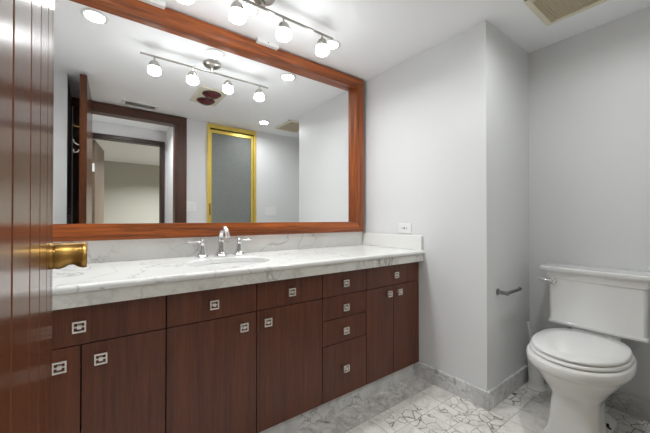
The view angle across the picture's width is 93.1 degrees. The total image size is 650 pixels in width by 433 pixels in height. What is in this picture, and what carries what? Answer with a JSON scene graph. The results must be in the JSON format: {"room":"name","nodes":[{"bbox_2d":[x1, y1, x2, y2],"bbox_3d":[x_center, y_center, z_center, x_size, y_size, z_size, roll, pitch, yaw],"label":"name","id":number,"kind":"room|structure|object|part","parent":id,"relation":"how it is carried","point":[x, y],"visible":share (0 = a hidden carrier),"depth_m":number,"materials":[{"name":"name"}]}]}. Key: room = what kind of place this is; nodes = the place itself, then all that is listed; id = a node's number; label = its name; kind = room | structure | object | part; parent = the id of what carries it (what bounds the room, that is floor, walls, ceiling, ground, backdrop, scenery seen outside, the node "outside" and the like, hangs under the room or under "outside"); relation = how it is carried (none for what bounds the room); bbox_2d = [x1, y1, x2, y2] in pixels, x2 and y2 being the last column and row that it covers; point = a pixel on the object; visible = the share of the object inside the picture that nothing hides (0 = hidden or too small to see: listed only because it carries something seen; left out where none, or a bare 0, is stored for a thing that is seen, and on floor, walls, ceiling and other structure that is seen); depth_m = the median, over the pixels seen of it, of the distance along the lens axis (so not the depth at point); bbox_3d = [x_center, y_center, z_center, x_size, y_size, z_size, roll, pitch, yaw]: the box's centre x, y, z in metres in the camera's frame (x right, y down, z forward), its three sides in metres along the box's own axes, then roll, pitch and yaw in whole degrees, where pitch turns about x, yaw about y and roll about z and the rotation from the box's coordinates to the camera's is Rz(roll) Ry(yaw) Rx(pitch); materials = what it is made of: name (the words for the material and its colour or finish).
{"room":"bathroom","nodes":[
{"label":"bathroom","id":0,"kind":"room"},
{"bbox_2d":[162,0,649,81],"bbox_3d":[0.274,-1.195,1.397,2.933,0.100,2.110,0,-1,-37],"label":"ceiling","id":1,"kind":"structure","parent":0,"point":[374,37],"depth_m":1.83,"materials":[{"name":"white paint"}]},
{"bbox_2d":[139,0,165,9],"bbox_3d":[-0.913,-1.129,1.608,0.140,0.028,0.033,0,-1,-37],"label":"bracket","id":2,"kind":"object","parent":1,"relation":"attached to","point":[161,4],"visible":1,"depth_m":1.62,"materials":[{"name":"white plastic"}]},
{"bbox_2d":[239,1,258,16],"bbox_3d":[-0.430,-1.139,1.695,0.132,0.006,0.132,0,-1,-37],"label":"recessed light","id":3,"kind":"object","parent":1,"relation":"in","point":[250,10],"visible":0.56,"depth_m":1.69,"materials":[{"name":"white"}]},
{"bbox_2d":[178,0,332,56],"bbox_3d":[-0.321,-1.053,1.588,0.917,0.182,0.128,0,-1,-37],"label":"track light","id":4,"kind":"object","parent":1,"relation":"attached to","point":[236,11],"visible":1,"depth_m":1.62,"materials":[{"name":"white glass"}]},
{"bbox_2d":[178,0,193,3],"bbox_3d":[-0.624,-1.020,1.363,0.079,0.114,0.079,0,-1,-37],"label":"bulb","id":5,"kind":"object","parent":4,"relation":"attached to","point":[181,1],"depth_m":1.38,"materials":[{"name":"white glass"}]},
{"bbox_2d":[229,0,245,24],"bbox_3d":[-0.429,-1.019,1.508,0.079,0.114,0.079,0,-1,-37],"label":"bulb","id":6,"kind":"object","parent":4,"relation":"attached to","point":[236,11],"depth_m":1.48,"materials":[{"name":"white glass"}]},
{"bbox_2d":[276,17,290,41],"bbox_3d":[-0.224,-1.018,1.661,0.079,0.114,0.079,0,-1,-37],"label":"bulb","id":7,"kind":"object","parent":4,"relation":"attached to","point":[283,34],"depth_m":1.64,"materials":[{"name":"white glass"}]},
{"bbox_2d":[315,34,328,56],"bbox_3d":[-0.017,-1.017,1.814,0.079,0.114,0.079,0,-1,-37],"label":"bulb","id":8,"kind":"object","parent":4,"relation":"attached to","point":[322,49],"depth_m":1.79,"materials":[{"name":"white glass"}]},
{"bbox_2d":[256,37,278,49],"bbox_3d":[-0.375,-1.126,2.007,0.150,0.028,0.033,0,-1,-37],"label":"bracket","id":9,"kind":"object","parent":1,"relation":"attached to","point":[261,41],"visible":1,"depth_m":2.00,"materials":[{"name":"white plastic"}]},
{"bbox_2d":[326,39,340,50],"bbox_3d":[0.038,-1.137,2.043,0.132,0.006,0.132,0,-1,-37],"label":"recessed light","id":10,"kind":"object","parent":1,"relation":"in","point":[333,44],"visible":0.65,"depth_m":2.03,"materials":[{"name":"white plastic"}]},
{"bbox_2d":[524,0,608,25],"bbox_3d":[1.300,-1.137,1.569,0.349,0.014,0.394,0,-1,-37],"label":"exhaust fan","id":11,"kind":"object","parent":1,"relation":"attached to","point":[550,12],"visible":1,"depth_m":1.67,"materials":[{"name":"beige metal"}]},
{"bbox_2d":[534,0,598,20],"bbox_3d":[1.306,-1.140,1.573,0.277,0.006,0.338,0,-1,-37],"label":"grille","id":12,"kind":"object","parent":11,"relation":"attached to","point":[548,10],"depth_m":1.67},
{"bbox_2d":[362,20,529,390],"bbox_3d":[0.908,-0.013,2.404,0.703,2.250,1.033,0,-1,-37],"label":"wall","id":13,"kind":"structure","parent":0,"point":[446,127],"depth_m":1.98,"materials":[{"name":"white paint"}]},
{"bbox_2d":[398,223,410,232],"bbox_3d":[0.581,0.085,2.246,0.009,0.072,0.115,0,-1,-37],"label":"outlet","id":14,"kind":"object","parent":13,"relation":"attached to","point":[402,227],"visible":1,"depth_m":2.24,"materials":[{"name":"white plastic"}]},
{"bbox_2d":[415,361,489,410],"bbox_3d":[0.782,1.057,1.963,0.016,0.104,0.519,0,-1,-37],"label":"baseboard","id":15,"kind":"structure","parent":13,"relation":"attached to","point":[480,397],"depth_m":1.92,"materials":[{"name":"stone"}]},
{"bbox_2d":[488,364,528,409],"bbox_3d":[1.174,1.057,1.940,0.587,0.104,0.016,0,-1,-37],"label":"baseboard","id":16,"kind":"structure","parent":13,"relation":"attached to","point":[502,390],"depth_m":1.90,"materials":[{"name":"stone"}]},
{"bbox_2d":[496,287,521,295],"bbox_3d":[1.128,0.454,1.881,0.217,0.040,0.062,0,-1,-37],"label":"paper holder","id":17,"kind":"object","parent":13,"relation":"attached to","point":[498,291],"visible":1,"depth_m":1.84,"materials":[{"name":"grey metal"}]},
{"bbox_3d":[1.057,0.453,1.829,0.040,0.040,0.062,0,-1,-37],"label":"post","id":18,"kind":"part","parent":17,"relation":"part of","materials":[{"name":"grey metal"}]},
{"bbox_3d":[1.145,0.451,1.869,0.205,0.025,0.021,0,-1,-37],"label":"arm","id":19,"kind":"part","parent":17,"relation":"part of","materials":[{"name":"grey metal"}]},
{"bbox_2d":[296,375,649,432],"bbox_3d":[0.274,1.155,1.378,2.933,0.100,2.110,0,-1,-37],"label":"floor","id":20,"kind":"structure","parent":0,"point":[414,404],"depth_m":1.71,"materials":[{"name":"stone"}]},
{"bbox_2d":[51,295,165,432],"bbox_3d":[-0.983,0.654,1.252,0.518,0.699,0.570,0,-1,-37],"label":"vanity cabinet","id":21,"kind":"object","parent":20,"relation":"on","point":[109,359],"visible":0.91,"depth_m":1.09,"materials":[{"name":"brown wood"}]},
{"bbox_3d":[-0.864,0.490,1.002,0.037,0.037,0.025,0,-1,-37],"label":"knob","id":22,"kind":"part","parent":21,"relation":"part of","materials":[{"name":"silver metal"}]},
{"bbox_3d":[-0.939,0.718,0.973,0.258,0.563,0.020,0,-1,-37],"label":"door","id":23,"kind":"part","parent":21,"relation":"part of","materials":[{"name":"brown wood"}]},
{"bbox_3d":[-0.824,0.369,1.032,0.037,0.037,0.025,0,-1,-37],"label":"knob","id":24,"kind":"part","parent":21,"relation":"part of","materials":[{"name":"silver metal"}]},
{"bbox_3d":[-0.777,0.490,1.067,0.037,0.037,0.025,0,-1,-37],"label":"knob","id":25,"kind":"part","parent":21,"relation":"part of","materials":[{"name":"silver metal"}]},
{"bbox_3d":[-0.834,0.369,1.053,0.518,0.129,0.020,0,-1,-37],"label":"drawer","id":26,"kind":"part","parent":21,"relation":"part of","materials":[{"name":"brown wood"}]},
{"bbox_3d":[-0.729,0.719,1.128,0.256,0.563,0.020,0,-1,-37],"label":"door","id":27,"kind":"part","parent":21,"relation":"part of","materials":[{"name":"brown wood"}]},
{"bbox_2d":[52,232,424,310],"bbox_3d":[-0.353,0.211,1.725,2.127,0.186,0.615,0,-1,-37],"label":"countertop","id":28,"kind":"structure","parent":21,"relation":"on","point":[127,269],"depth_m":1.56,"materials":[{"name":"stone"}]},
{"bbox_2d":[187,226,250,257],"bbox_3d":[-0.578,0.141,1.764,0.370,0.176,0.165,0,-1,-37],"label":"faucet","id":29,"kind":"object","parent":28,"relation":"on","point":[223,230],"visible":1,"depth_m":1.77,"materials":[{"name":"silver metal"}]},
{"bbox_3d":[-0.721,0.143,1.722,0.091,0.024,0.025,0,-1,-37],"label":"lever","id":30,"kind":"part","parent":29,"relation":"part of","materials":[{"name":"silver metal"}]},
{"bbox_3d":[-0.694,0.192,1.741,0.062,0.074,0.062,0,-1,-37],"label":"handle","id":31,"kind":"part","parent":29,"relation":"part of","materials":[{"name":"silver metal"}]},
{"bbox_3d":[-0.607,0.184,1.794,0.066,0.092,0.066,0,-1,-37],"label":"spout","id":32,"kind":"part","parent":29,"relation":"part of","materials":[{"name":"silver metal"}]},
{"bbox_3d":[-0.573,0.096,1.750,0.029,0.086,0.138,0,-1,-37],"label":"spout","id":33,"kind":"part","parent":29,"relation":"part of","materials":[{"name":"silver metal"}]},
{"bbox_3d":[-0.523,0.193,1.869,0.062,0.074,0.062,0,-1,-37],"label":"handle","id":34,"kind":"part","parent":29,"relation":"part of","materials":[{"name":"silver metal"}]},
{"bbox_2d":[197,262,261,266],"bbox_3d":[-0.484,0.323,1.569,0.459,0.131,0.374,0,-1,-37],"label":"sink","id":35,"kind":"object","parent":28,"relation":"in","point":[227,263],"visible":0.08,"depth_m":1.73,"materials":[{"name":"white ceramic"}]},
{"bbox_2d":[165,283,255,432],"bbox_3d":[-0.623,0.656,1.520,0.373,0.699,0.570,0,-1,-37],"label":"vanity cabinet","id":36,"kind":"object","parent":20,"relation":"on","point":[210,366],"visible":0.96,"depth_m":1.30,"materials":[{"name":"brown wood"}]},
{"bbox_3d":[-0.473,0.371,1.321,0.373,0.129,0.020,0,-1,-37],"label":"drawer","id":37,"kind":"part","parent":36,"relation":"part of","materials":[{"name":"brown wood"}]},
{"bbox_3d":[-0.468,0.371,1.297,0.037,0.037,0.025,0,-1,-37],"label":"knob","id":38,"kind":"part","parent":36,"relation":"part of","materials":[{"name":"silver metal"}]},
{"bbox_3d":[-0.362,0.494,1.375,0.037,0.037,0.025,0,-1,-37],"label":"knob","id":39,"kind":"part","parent":36,"relation":"part of","materials":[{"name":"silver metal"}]},
{"bbox_2d":[256,275,321,432],"bbox_3d":[-0.320,0.658,1.744,0.373,0.699,0.570,0,-1,-37],"label":"vanity cabinet","id":40,"kind":"object","parent":20,"relation":"on","point":[288,311],"visible":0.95,"depth_m":1.52,"materials":[{"name":"brown wood"}]},
{"bbox_3d":[-0.269,0.495,1.444,0.037,0.037,0.025,0,-1,-37],"label":"knob","id":41,"kind":"part","parent":40,"relation":"part of","materials":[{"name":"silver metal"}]},
{"bbox_3d":[-0.171,0.372,1.546,0.373,0.129,0.020,0,-1,-37],"label":"drawer","id":42,"kind":"part","parent":40,"relation":"part of","materials":[{"name":"brown wood"}]},
{"bbox_3d":[-0.165,0.373,1.522,0.037,0.037,0.025,0,-1,-37],"label":"knob","id":43,"kind":"part","parent":40,"relation":"part of","materials":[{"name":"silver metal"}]},
{"bbox_2d":[259,363,414,432],"bbox_3d":[-0.224,1.056,1.532,2.111,0.099,0.020,0,-1,-37],"label":"toe-kick","id":44,"kind":"object","parent":20,"relation":"on","point":[295,424],"visible":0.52,"depth_m":1.75,"materials":[{"name":"stone"}]},
{"bbox_2d":[321,269,365,403],"bbox_3d":[-0.039,0.660,1.953,0.320,0.699,0.570,0,-1,-37],"label":"drawers","id":45,"kind":"object","parent":20,"relation":"on","point":[343,298],"visible":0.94,"depth_m":1.73,"materials":[{"name":"brown wood"}]},
{"bbox_3d":[0.111,0.504,1.754,0.320,0.123,0.020,0,-1,-37],"label":"drawer","id":46,"kind":"part","parent":45,"relation":"part of","materials":[{"name":"brown wood"}]},
{"bbox_3d":[0.111,0.856,1.751,0.320,0.299,0.020,0,-1,-37],"label":"drawer","id":47,"kind":"part","parent":45,"relation":"part of","materials":[{"name":"brown wood"}]},
{"bbox_3d":[0.111,0.636,1.753,0.320,0.133,0.020,0,-1,-37],"label":"drawer","id":48,"kind":"part","parent":45,"relation":"part of","materials":[{"name":"brown wood"}]},
{"bbox_3d":[0.111,0.374,1.755,0.320,0.129,0.020,0,-1,-37],"label":"drawer","id":49,"kind":"part","parent":45,"relation":"part of","materials":[{"name":"brown wood"}]},
{"bbox_3d":[0.117,0.850,1.728,0.037,0.037,0.025,0,-1,-37],"label":"knob","id":50,"kind":"part","parent":45,"relation":"part of","materials":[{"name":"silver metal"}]},
{"bbox_3d":[0.117,0.639,1.729,0.037,0.037,0.025,0,-1,-37],"label":"knob","id":51,"kind":"part","parent":45,"relation":"part of","materials":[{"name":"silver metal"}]},
{"bbox_3d":[0.117,0.509,1.730,0.037,0.037,0.025,0,-1,-37],"label":"knob","id":52,"kind":"part","parent":45,"relation":"part of","materials":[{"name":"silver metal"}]},
{"bbox_3d":[0.117,0.374,1.732,0.037,0.037,0.025,0,-1,-37],"label":"knob","id":53,"kind":"part","parent":45,"relation":"part of","materials":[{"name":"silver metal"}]},
{"bbox_2d":[365,262,418,384],"bbox_3d":[0.295,0.661,2.201,0.504,0.699,0.570,0,-1,-37],"label":"vanity cabinet","id":54,"kind":"object","parent":20,"relation":"on","point":[392,291],"visible":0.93,"depth_m":1.97,"materials":[{"name":"brown wood"}]},
{"bbox_3d":[0.338,0.725,1.921,0.239,0.563,0.020,0,-1,-37],"label":"door","id":55,"kind":"part","parent":54,"relation":"part of","materials":[{"name":"brown wood"}]},
{"bbox_3d":[0.445,0.376,2.003,0.504,0.129,0.020,0,-1,-37],"label":"drawer","id":56,"kind":"part","parent":54,"relation":"part of","materials":[{"name":"brown wood"}]},
{"bbox_3d":[0.542,0.727,2.073,0.261,0.563,0.020,0,-1,-37],"label":"door","id":57,"kind":"part","parent":54,"relation":"part of","materials":[{"name":"brown wood"}]},
{"bbox_2d":[526,321,545,391],"bbox_3d":[1.364,0.895,1.991,0.108,0.427,0.108,0,-1,-37],"label":"toilet brush","id":58,"kind":"object","parent":20,"relation":"on","point":[536,380],"visible":0.74,"depth_m":1.96,"materials":[{"name":"white plastic"}]},
{"bbox_3d":[1.343,0.881,1.998,0.065,0.398,0.025,0,0,21],"label":"handle","id":59,"kind":"part","parent":58,"relation":"part of","materials":[{"name":"white plastic"}]},
{"bbox_2d":[526,263,649,432],"bbox_3d":[1.354,0.703,1.611,0.716,0.807,0.507,0,-1,-37],"label":"toilet","id":60,"kind":"object","parent":20,"relation":"on","point":[583,364],"visible":1,"depth_m":1.56,"materials":[{"name":"white ceramic"}]},
{"bbox_3d":[1.347,0.386,1.870,0.030,0.038,0.088,0,-1,-37],"label":"flush lever","id":61,"kind":"part","parent":60,"relation":"part of","materials":[{"name":"silver metal"}]},
{"bbox_3d":[1.328,0.898,1.596,0.658,0.417,0.414,0,-1,-37],"label":"bowl","id":62,"kind":"part","parent":60,"relation":"part of","materials":[{"name":"white ceramic"}]},
{"bbox_3d":[1.289,0.679,1.569,0.514,0.018,0.392,0,-1,-37],"label":"seat","id":63,"kind":"part","parent":60,"relation":"part of","materials":[{"name":"white plastic"}]},
{"bbox_3d":[1.293,0.656,1.573,0.504,0.022,0.380,0,-1,-37],"label":"lid","id":64,"kind":"part","parent":60,"relation":"part of","materials":[{"name":"white plastic"}]},
{"bbox_3d":[1.557,0.318,1.762,0.214,0.034,0.502,0,-1,-37],"label":"tank lid","id":65,"kind":"part","parent":60,"relation":"part of","materials":[{"name":"white ceramic"}]},
{"bbox_3d":[1.562,0.516,1.764,0.194,0.360,0.446,0,-1,-37],"label":"tank","id":66,"kind":"part","parent":60,"relation":"part of","materials":[{"name":"white ceramic"}]},
{"bbox_2d":[528,7,649,401],"bbox_3d":[1.713,-0.017,1.826,0.100,2.250,0.857,0,-1,-37],"label":"wall","id":67,"kind":"structure","parent":0,"point":[589,90],"depth_m":1.87,"materials":[{"name":"white paint"}]},
{"bbox_2d":[544,379,649,421],"bbox_3d":[1.662,1.056,1.789,0.016,0.104,0.841,0,-1,-37],"label":"baseboard","id":68,"kind":"structure","parent":67,"relation":"attached to","point":[634,406],"depth_m":1.72,"materials":[{"name":"stone"}]},
{"bbox_3d":[-0.567,-0.015,2.014,2.330,2.250,0.100,0,-1,-37],"label":"wall","id":69,"kind":"structure","parent":0,"visible":0},
{"bbox_2d":[53,232,361,264],"bbox_3d":[-0.539,0.176,1.958,2.105,0.110,0.020,0,-1,-37],"label":"backsplash","id":70,"kind":"structure","parent":69,"relation":"attached to","point":[98,251],"depth_m":1.79,"materials":[{"name":"stone"}]},
{"bbox_2d":[53,0,363,241],"bbox_3d":[-0.522,-0.506,1.951,2.052,1.250,0.059,0,-1,-37],"label":"mirror","id":71,"kind":"object","parent":69,"relation":"attached to","point":[168,123],"visible":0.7,"depth_m":1.78,"materials":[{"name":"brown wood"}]},
{"bbox_3d":[-0.520,0.079,1.943,2.052,0.080,0.050,0,-1,-37],"label":"frame rail","id":72,"kind":"part","parent":71,"relation":"part of","materials":[{"name":"wood"}]},
{"bbox_3d":[-0.520,-1.091,1.952,2.052,0.080,0.050,0,-1,-37],"label":"frame rail","id":73,"kind":"part","parent":71,"relation":"part of","materials":[{"name":"wood"}]},
{"bbox_3d":[0.868,-0.026,0.589,2.933,2.250,0.120,0,-1,-37],"label":"wall","id":74,"kind":"structure","parent":0,"visible":0},
{"bbox_2d":[0,0,86,432],"bbox_3d":[-0.296,-0.021,0.259,0.143,2.217,0.695,0,-1,-37],"label":"door","id":75,"kind":"structure","parent":74,"relation":"in","point":[29,255],"depth_m":0.26,"materials":[{"name":"brown wood"}]},
{"bbox_3d":[-0.444,0.065,0.504,0.008,0.043,0.043,0,-1,-39],"label":"lever handle","id":76,"kind":"part","parent":75,"relation":"part of","materials":[{"name":"gold metal"}]}
]}

